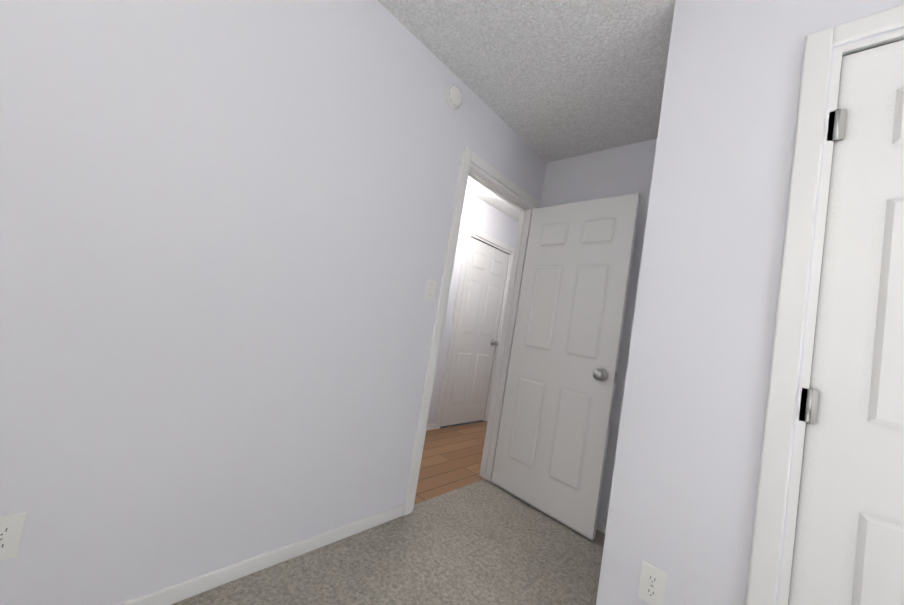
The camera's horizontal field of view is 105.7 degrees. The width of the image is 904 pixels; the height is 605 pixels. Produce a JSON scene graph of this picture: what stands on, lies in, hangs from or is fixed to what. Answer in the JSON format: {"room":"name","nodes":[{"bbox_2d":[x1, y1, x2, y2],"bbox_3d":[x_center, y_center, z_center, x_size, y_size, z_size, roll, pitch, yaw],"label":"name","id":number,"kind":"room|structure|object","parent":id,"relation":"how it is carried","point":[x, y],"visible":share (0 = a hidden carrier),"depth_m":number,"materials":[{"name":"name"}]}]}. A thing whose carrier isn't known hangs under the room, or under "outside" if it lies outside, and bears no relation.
{"room":"empty bedroom","nodes":[
{"label":"empty bedroom","id":0,"kind":"room"},
{"bbox_2d":[0,0,546,604],"bbox_3d":[-0.333,-0.096,1.740,0.100,2.440,6.300,6,-5,43],"label":"wall","id":1,"kind":"structure","parent":0,"point":[224,230],"depth_m":1.16,"materials":[{"name":"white paint"}]},
{"bbox_2d":[0,512,26,560],"bbox_3d":[-1.154,0.605,0.876,0.007,0.114,0.070,6,-5,43],"label":"electrical outlet","id":2,"kind":"object","parent":1,"relation":"attached to","point":[11,529],"visible":1,"depth_m":0.89,"materials":[{"name":"white plastic"}]},
{"bbox_2d":[118,504,403,604],"bbox_3d":[-1.400,0.870,0.643,0.012,0.060,3.375,6,-5,43],"label":"baseboard","id":3,"kind":"structure","parent":1,"relation":"attached to","point":[178,592],"depth_m":1.33,"materials":[{"name":"white wood"}]},
{"bbox_2d":[424,278,436,300],"bbox_3d":[-0.113,-0.071,1.890,0.016,0.116,0.072,6,-5,43],"label":"light switch","id":4,"kind":"object","parent":1,"relation":"attached to","point":[430,289],"visible":1,"depth_m":1.89,"materials":[{"name":"white plastic"}]},
{"bbox_2d":[445,85,461,108],"bbox_3d":[0.015,-1.136,1.888,0.040,0.120,0.120,6,-5,43],"label":"smoke detector","id":5,"kind":"object","parent":1,"relation":"attached to","point":[453,96],"visible":0.98,"depth_m":1.87,"materials":[{"name":"white plastic"}]},
{"bbox_2d":[403,146,539,515],"bbox_3d":[0.167,0.191,2.286,0.116,2.102,0.894,6,-5,43],"label":"door frame","id":6,"kind":"structure","parent":1,"relation":"attached to","point":[468,155],"depth_m":2.15,"materials":[{"name":"white wood"}]},
{"bbox_2d":[491,193,640,540],"bbox_3d":[0.692,0.315,2.248,0.177,2.000,0.766,13,-5,-43],"label":"bedroom door","id":7,"kind":"structure","parent":1,"relation":"in","point":[552,443],"depth_m":2.17,"materials":[{"name":"white paint"}]},
{"bbox_2d":[171,479,604,604],"bbox_3d":[0.001,1.113,-0.063,3.135,0.050,4.310,6,-5,43],"label":"floor carpet","id":8,"kind":"object","parent":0,"point":[484,542],"visible":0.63,"depth_m":1.55,"materials":[{"name":"grey carpet"}]},
{"bbox_2d":[414,421,487,504],"bbox_3d":[-0.036,1.290,2.895,0.955,0.046,3.800,6,-5,43],"label":"floor","id":9,"kind":"structure","parent":0,"point":[451,459],"depth_m":2.75,"materials":[{"name":"brown wood"}]},
{"bbox_2d":[427,191,517,423],"bbox_3d":[-0.215,0.021,3.332,0.100,2.440,3.800,6,-5,43],"label":"wall","id":10,"kind":"structure","parent":0,"point":[480,215],"depth_m":3.54,"materials":[{"name":"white paint"}]},
{"bbox_2d":[426,423,435,430],"bbox_3d":[-0.906,1.073,2.641,0.012,0.060,2.195,6,-5,43],"label":"baseboard","id":11,"kind":"structure","parent":10,"relation":"attached to","point":[430,426],"depth_m":3.38,"materials":[{"name":"white wood"}]},
{"bbox_2d":[435,226,513,428],"bbox_3d":[0.274,0.305,3.867,0.116,2.102,0.924,6,-5,43],"label":"door frame","id":12,"kind":"structure","parent":10,"relation":"attached to","point":[470,230],"depth_m":3.57,"materials":[{"name":"white wood"}]},
{"bbox_2d":[440,237,509,425],"bbox_3d":[0.299,0.347,3.834,0.113,2.000,0.760,6,-5,43],"label":"hall door","id":13,"kind":"structure","parent":10,"relation":"in","point":[471,365],"depth_m":3.82,"materials":[{"name":"white paint"}]},
{"bbox_2d":[377,0,674,221],"bbox_3d":[0.696,-1.245,1.100,4.290,0.080,6.400,6,-5,43],"label":"ceiling","id":14,"kind":"structure","parent":0,"point":[547,81],"depth_m":1.71,"materials":[{"name":"white paint"}]},
{"bbox_2d":[540,138,656,522],"bbox_3d":[1.700,0.229,1.593,3.090,2.440,0.100,6,-5,43],"label":"wall","id":15,"kind":"structure","parent":0,"point":[620,171],"depth_m":2.24,"materials":[{"name":"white paint"}]},
{"bbox_2d":[596,519,606,533],"bbox_3d":[0.727,1.314,2.188,1.008,0.060,0.012,6,-5,43],"label":"baseboard","id":16,"kind":"structure","parent":15,"relation":"attached to","point":[601,526],"depth_m":2.03,"materials":[{"name":"white wood"}]},
{"bbox_2d":[596,0,903,604],"bbox_3d":[1.444,0.124,0.569,2.070,2.440,0.100,6,-5,43],"label":"wall","id":17,"kind":"structure","parent":0,"point":[683,499],"depth_m":1.10,"materials":[{"name":"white paint"}]},
{"bbox_2d":[638,561,666,604],"bbox_3d":[0.633,0.896,1.083,0.070,0.114,0.007,6,-5,43],"label":"electrical outlet","id":18,"kind":"object","parent":17,"relation":"attached to","point":[652,586],"visible":1,"depth_m":1.08,"materials":[{"name":"white plastic"}]},
{"bbox_2d":[745,4,903,604],"bbox_3d":[1.388,0.283,0.507,1.352,2.102,0.016,6,-5,43],"label":"trim","id":19,"kind":"structure","parent":17,"relation":"attached to","point":[766,549],"depth_m":0.95,"materials":[{"name":"white wood"}]},
{"bbox_2d":[778,29,903,604],"bbox_3d":[1.422,0.323,0.548,1.228,2.040,0.100,6,-5,43],"label":"door frame","id":20,"kind":"structure","parent":17,"relation":"attached to","point":[839,53],"depth_m":0.94,"materials":[{"name":"white wood"}]},
{"bbox_2d":[788,40,903,604],"bbox_3d":[1.160,0.298,0.716,0.607,2.000,0.113,6,-5,43],"label":"closet door","id":21,"kind":"structure","parent":17,"relation":"in","point":[848,549],"depth_m":0.88,"materials":[{"name":"white paint"}]}
]}

